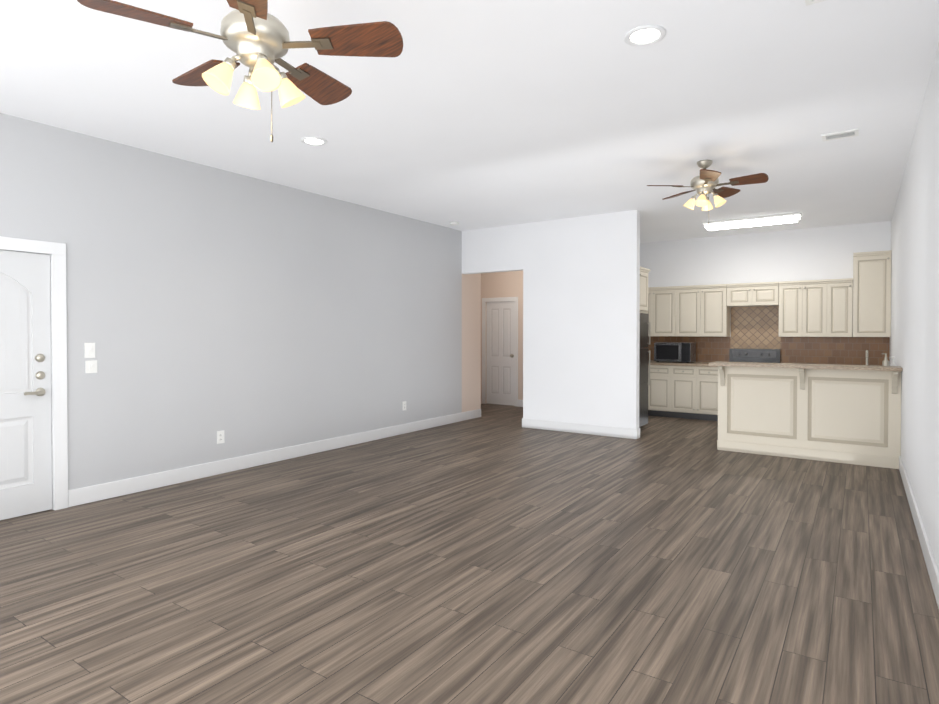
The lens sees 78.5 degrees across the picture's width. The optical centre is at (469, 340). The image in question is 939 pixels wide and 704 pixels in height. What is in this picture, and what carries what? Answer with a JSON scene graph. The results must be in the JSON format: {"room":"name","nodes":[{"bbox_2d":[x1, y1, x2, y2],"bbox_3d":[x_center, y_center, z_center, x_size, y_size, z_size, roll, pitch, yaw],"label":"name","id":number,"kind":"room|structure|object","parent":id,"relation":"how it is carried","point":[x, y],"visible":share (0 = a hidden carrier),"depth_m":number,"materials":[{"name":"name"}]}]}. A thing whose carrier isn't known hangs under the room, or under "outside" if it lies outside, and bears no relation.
{"room":"empty living room","nodes":[
{"label":"empty living room","id":0,"kind":"room"},
{"bbox_2d":[0,113,480,489],"bbox_3d":[-2.276,-0.179,5.728,0.120,2.900,8.550,0,1,34],"label":"wall","id":1,"kind":"structure","parent":0,"point":[248,315],"depth_m":5.51,"materials":[{"name":"grey paint"}]},
{"bbox_2d":[0,250,51,519],"bbox_3d":[-3.408,0.323,3.988,0.103,1.925,0.875,0,1,34],"label":"entry door","id":2,"kind":"structure","parent":1,"relation":"in","point":[25,417],"depth_m":4.22,"materials":[{"name":"white wood"}]},
{"bbox_2d":[0,236,67,509],"bbox_3d":[-3.439,0.279,4.008,0.138,2.025,1.060,0,1,34],"label":"door frame","id":3,"kind":"structure","parent":1,"relation":"attached to","point":[55,251],"depth_m":4.36,"materials":[{"name":"white wood"}]},
{"bbox_2d":[84,343,94,357],"bbox_3d":[-2.998,0.080,4.547,0.018,0.120,0.075,0,1,34],"label":"switch plate","id":4,"kind":"object","parent":1,"relation":"attached to","point":[89,350],"visible":1,"depth_m":4.54,"materials":[{"name":"white plastic"}]},
{"bbox_2d":[85,360,96,372],"bbox_3d":[-2.993,0.210,4.557,0.018,0.100,0.085,0,1,34],"label":"switch plate","id":5,"kind":"object","parent":1,"relation":"attached to","point":[90,366],"visible":1,"depth_m":4.55,"materials":[{"name":"white plastic"}]},
{"bbox_2d":[217,430,224,443],"bbox_3d":[-2.371,0.924,5.485,0.010,0.120,0.075,0,1,34],"label":"electrical outlet","id":6,"kind":"object","parent":1,"relation":"attached to","point":[220,436],"visible":1,"depth_m":5.48,"materials":[{"name":"white plastic"}]},
{"bbox_2d":[68,409,480,506],"bbox_3d":[-1.453,1.193,6.834,0.015,0.130,5.823,0,1,34],"label":"baseboard","id":7,"kind":"structure","parent":1,"relation":"attached to","point":[89,494],"depth_m":5.64,"materials":[{"name":"white wood"}]},
{"bbox_2d":[402,401,405,410],"bbox_3d":[-0.869,0.878,7.692,0.010,0.120,0.075,0,1,34],"label":"electrical outlet","id":8,"kind":"object","parent":1,"relation":"attached to","point":[403,405],"visible":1,"depth_m":7.68,"materials":[{"name":"white plastic"}]},
{"bbox_2d":[0,403,938,703],"bbox_3d":[0.145,1.299,5.483,6.820,0.050,10.840,0,1,34],"label":"floor","id":9,"kind":"structure","parent":0,"point":[496,555],"depth_m":3.10,"materials":[{"name":"brown wood"}]},
{"bbox_2d":[639,313,650,426],"bbox_3d":[2.030,0.433,8.061,0.775,1.620,0.880,0,1,34],"label":"fridge","id":10,"kind":"object","parent":9,"relation":"on","point":[645,324],"visible":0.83,"depth_m":8.06,"materials":[{"name":"grey metal"}]},
{"bbox_2d":[648,365,675,417],"bbox_3d":[3.054,0.811,9.539,0.814,0.830,0.588,0,1,34],"label":"base cabinet","id":11,"kind":"object","parent":9,"relation":"on","point":[662,388],"depth_m":9.18,"materials":[{"name":"beige wood"}]},
{"bbox_2d":[676,365,717,420],"bbox_3d":[3.642,0.816,9.139,0.813,0.830,0.588,0,1,34],"label":"base cabinet","id":12,"kind":"object","parent":9,"relation":"on","point":[685,390],"depth_m":8.88,"materials":[{"name":"beige wood"}]},
{"bbox_2d":[648,361,717,368],"bbox_3d":[3.344,0.378,9.328,1.525,0.040,0.614,0,1,34],"label":"countertop","id":13,"kind":"structure","parent":12,"relation":"on","point":[651,362],"depth_m":9.08,"materials":[{"name":"beige stone"}]},
{"bbox_2d":[654,342,695,362],"bbox_3d":[3.326,0.197,9.336,0.570,0.317,0.408,0,1,34],"label":"microwave","id":14,"kind":"object","parent":13,"relation":"on","point":[674,352],"visible":1,"depth_m":9.20,"materials":[{"name":"silver metal"}]},
{"bbox_2d":[729,348,780,362],"bbox_3d":[4.254,0.686,8.678,0.706,1.100,0.658,0,1,34],"label":"range","id":15,"kind":"object","parent":9,"relation":"on","point":[758,355],"visible":0.04,"depth_m":8.87,"materials":[{"name":"silver metal"}]},
{"bbox_2d":[717,374,808,457],"bbox_3d":[3.481,0.844,6.739,0.895,0.830,0.600,0,1,34],"label":"base cabinet","id":16,"kind":"object","parent":9,"relation":"on","point":[756,415],"depth_m":6.35,"materials":[{"name":"beige wood"}]},
{"bbox_2d":[809,378,900,465],"bbox_3d":[4.136,0.849,6.294,0.895,0.830,0.600,0,1,34],"label":"base cabinet","id":17,"kind":"object","parent":9,"relation":"on","point":[846,414],"depth_m":5.88,"materials":[{"name":"beige wood"}]},
{"bbox_2d":[709,362,902,369],"bbox_3d":[3.530,0.274,6.155,1.748,0.033,0.400,0,1,34],"label":"countertop","id":18,"kind":"structure","parent":17,"relation":"on","point":[780,366],"depth_m":6.02,"materials":[{"name":"beige stone"}]},
{"bbox_2d":[882,353,888,365],"bbox_3d":[4.295,0.267,5.937,0.067,0.260,0.062,0,1,34],"label":"soap bottle","id":19,"kind":"object","parent":18,"relation":"on","point":[885,361],"visible":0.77,"depth_m":5.92,"materials":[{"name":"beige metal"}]},
{"bbox_2d":[718,370,900,381],"bbox_3d":[3.806,0.411,6.525,1.707,0.040,0.620,0,1,34],"label":"trim","id":20,"kind":"structure","parent":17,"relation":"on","point":[732,373],"depth_m":6.07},
{"bbox_2d":[889,357,896,365],"bbox_3d":[4.405,0.286,5.983,0.067,0.220,0.062,0,1,34],"label":"soap bottle","id":21,"kind":"object","parent":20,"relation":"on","point":[893,363],"visible":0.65,"depth_m":5.97,"materials":[{"name":"white plastic"}]},
{"bbox_2d":[0,0,938,242],"bbox_3d":[0.145,-1.651,5.448,6.820,0.050,10.840,0,1,34],"label":"ceiling","id":22,"kind":"structure","parent":0,"point":[472,114],"depth_m":3.90,"materials":[{"name":"paint"}]},
{"bbox_2d":[77,0,402,141],"bbox_3d":[-0.854,-1.185,2.278,1.096,0.804,1.114,0,1,34],"label":"ceiling fan","id":23,"kind":"object","parent":22,"relation":"hanging from","point":[254,37],"visible":1,"depth_m":2.20,"materials":[{"name":"brown wood"}]},
{"bbox_2d":[301,136,326,145],"bbox_3d":[-1.260,-1.611,4.663,0.210,0.010,0.210,0,1,34],"label":"recessed light","id":24,"kind":"object","parent":22,"relation":"in","point":[315,141],"visible":1,"depth_m":4.66,"materials":[{"name":"white plastic"}]},
{"bbox_2d":[450,222,458,225],"bbox_3d":[-0.212,-1.639,8.086,0.128,0.036,0.128,0,1,34],"label":"smoke detector","id":25,"kind":"object","parent":22,"relation":"attached to","point":[454,223],"visible":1,"depth_m":8.05,"materials":[{"name":"white plastic"}]},
{"bbox_2d":[624,25,665,45],"bbox_3d":[0.918,-1.591,3.011,0.210,0.010,0.210,0,1,34],"label":"recessed light","id":26,"kind":"object","parent":22,"relation":"in","point":[644,35],"visible":1,"depth_m":3.01,"materials":[{"name":"white plastic"}]},
{"bbox_2d":[647,160,768,225],"bbox_3d":[2.167,-1.335,5.212,0.968,0.575,1.004,0,1,34],"label":"fan","id":27,"kind":"object","parent":22,"relation":"hanging from","point":[704,183],"visible":1,"depth_m":5.16,"materials":[{"name":"brown wood"}]},
{"bbox_2d":[703,212,801,228],"bbox_3d":[3.815,-1.616,7.802,1.200,0.074,0.180,0,1,34],"label":"kitchen light","id":28,"kind":"object","parent":22,"relation":"attached to","point":[758,220],"visible":1,"depth_m":7.72,"materials":[{"name":"white plastic"}]},
{"bbox_2d":[805,0,825,5],"bbox_3d":[1.632,-1.584,2.514,0.300,0.014,0.300,0,1,34],"label":"ceiling vent","id":29,"kind":"object","parent":22,"relation":"in","point":[809,2],"visible":1,"depth_m":2.68,"materials":[{"name":"white plastic"}]},
{"bbox_2d":[822,128,858,141],"bbox_3d":[2.908,-1.607,4.512,0.240,0.014,0.160,0,1,34],"label":"ceiling vent","id":30,"kind":"object","parent":22,"relation":"in","point":[841,135],"visible":0.98,"depth_m":4.50,"materials":[{"name":"white plastic"}]},
{"bbox_2d":[481,270,522,403],"bbox_3d":[0.936,-0.236,10.564,2.390,2.900,0.120,0,1,34],"label":"wall","id":31,"kind":"structure","parent":0,"point":[501,284],"depth_m":10.59,"materials":[{"name":"beige paint"}]},
{"bbox_2d":[486,301,513,405],"bbox_3d":[0.578,0.243,10.764,0.630,1.925,0.100,0,1,34],"label":"hall door","id":32,"kind":"structure","parent":31,"relation":"in","point":[500,353],"depth_m":10.78,"materials":[{"name":"white wood"}]},
{"bbox_2d":[482,297,517,406],"bbox_3d":[0.562,0.207,10.740,0.780,2.010,0.018,0,1,34],"label":"door frame","id":33,"kind":"structure","parent":31,"relation":"attached to","point":[499,299],"depth_m":10.70,"materials":[{"name":"white wood"}]},
{"bbox_2d":[518,399,522,406],"bbox_3d":[1.379,1.153,10.197,1.195,0.130,0.015,0,1,34],"label":"baseboard","id":34,"kind":"structure","parent":31,"relation":"attached to","point":[520,403],"depth_m":10.49,"materials":[{"name":"white wood"}]},
{"bbox_2d":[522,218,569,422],"bbox_3d":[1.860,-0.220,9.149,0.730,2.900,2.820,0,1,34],"label":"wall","id":35,"kind":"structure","parent":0,"point":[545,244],"depth_m":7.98,"materials":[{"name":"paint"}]},
{"bbox_2d":[462,210,639,428],"bbox_3d":[1.030,-0.207,8.081,2.700,2.900,0.120,0,1,34],"label":"wall","id":36,"kind":"structure","parent":0,"point":[581,312],"depth_m":7.55,"materials":[{"name":"paint"}]},
{"bbox_2d":[523,418,636,438],"bbox_3d":[1.440,1.182,7.736,1.645,0.130,0.015,0,1,34],"label":"baseboard","id":37,"kind":"structure","parent":36,"relation":"attached to","point":[620,432],"depth_m":7.69,"materials":[{"name":"white wood"}]},
{"bbox_2d":[637,428,639,438],"bbox_3d":[2.152,1.187,7.333,0.015,0.130,0.120,0,1,34],"label":"baseboard","id":38,"kind":"structure","parent":36,"relation":"attached to","point":[638,433],"depth_m":7.32,"materials":[{"name":"white wood"}]},
{"bbox_2d":[640,266,650,310],"bbox_3d":[2.021,-0.712,8.053,0.757,0.590,0.880,0,1,34],"label":"upper cabinet","id":39,"kind":"object","parent":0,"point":[644,272],"visible":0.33,"depth_m":8.05,"materials":[{"name":"beige wood"}]},
{"bbox_2d":[640,221,890,365],"bbox_3d":[4.401,-0.218,9.053,3.580,2.900,0.120,0,1,34],"label":"wall","id":40,"kind":"structure","parent":0,"point":[820,253],"depth_m":8.87,"materials":[{"name":"paint"}]},
{"bbox_2d":[640,288,679,335],"bbox_3d":[3.132,-0.458,9.639,0.814,0.785,0.327,0,1,34],"label":"upper cabinet","id":41,"kind":"object","parent":40,"relation":"attached to","point":[663,311],"depth_m":9.41,"materials":[{"name":"beige wood"}]},
{"bbox_2d":[680,284,729,335],"bbox_3d":[3.720,-0.453,9.239,0.813,0.785,0.327,0,1,34],"label":"upper cabinet","id":42,"kind":"object","parent":40,"relation":"attached to","point":[697,311],"depth_m":9.06,"materials":[{"name":"beige wood"}]},
{"bbox_2d":[726,282,778,306],"bbox_3d":[4.343,-0.695,8.794,0.706,0.340,0.357,0,1,34],"label":"upper cabinet","id":43,"kind":"object","parent":40,"relation":"attached to","point":[752,294],"visible":0.96,"depth_m":8.67,"materials":[{"name":"beige wood"}]},
{"bbox_2d":[646,306,889,365],"bbox_3d":[4.365,-0.083,9.002,3.574,0.886,0.004,0,1,34],"label":"tile backsplash","id":44,"kind":"structure","parent":40,"relation":"attached to","point":[756,327],"depth_m":8.79,"materials":[{"name":"brown tile"}]},
{"bbox_2d":[779,278,852,336],"bbox_3d":[5.013,-0.455,8.341,0.906,0.810,0.357,0,1,34],"label":"upper cabinet","id":45,"kind":"object","parent":40,"relation":"attached to","point":[815,308],"visible":1,"depth_m":8.21,"materials":[{"name":"beige wood"}]},
{"bbox_2d":[853,250,891,336],"bbox_3d":[5.567,-0.626,7.962,0.425,1.160,0.357,0,1,34],"label":"upper cabinet","id":46,"kind":"object","parent":40,"relation":"attached to","point":[871,294],"visible":1,"depth_m":7.84,"materials":[{"name":"beige wood"}]},
{"bbox_2d":[890,43,938,571],"bbox_3d":[2.915,-0.154,3.581,0.120,2.900,10.840,0,1,34],"label":"wall","id":47,"kind":"structure","parent":0,"point":[914,345],"depth_m":3.88,"materials":[{"name":"paint"}]},
{"bbox_2d":[899,456,938,608],"bbox_3d":[2.061,1.245,2.461,0.015,0.130,7.760,0,1,34],"label":"baseboard","id":48,"kind":"structure","parent":47,"relation":"attached to","point":[931,565],"depth_m":3.55,"materials":[{"name":"white wood"}]}
]}

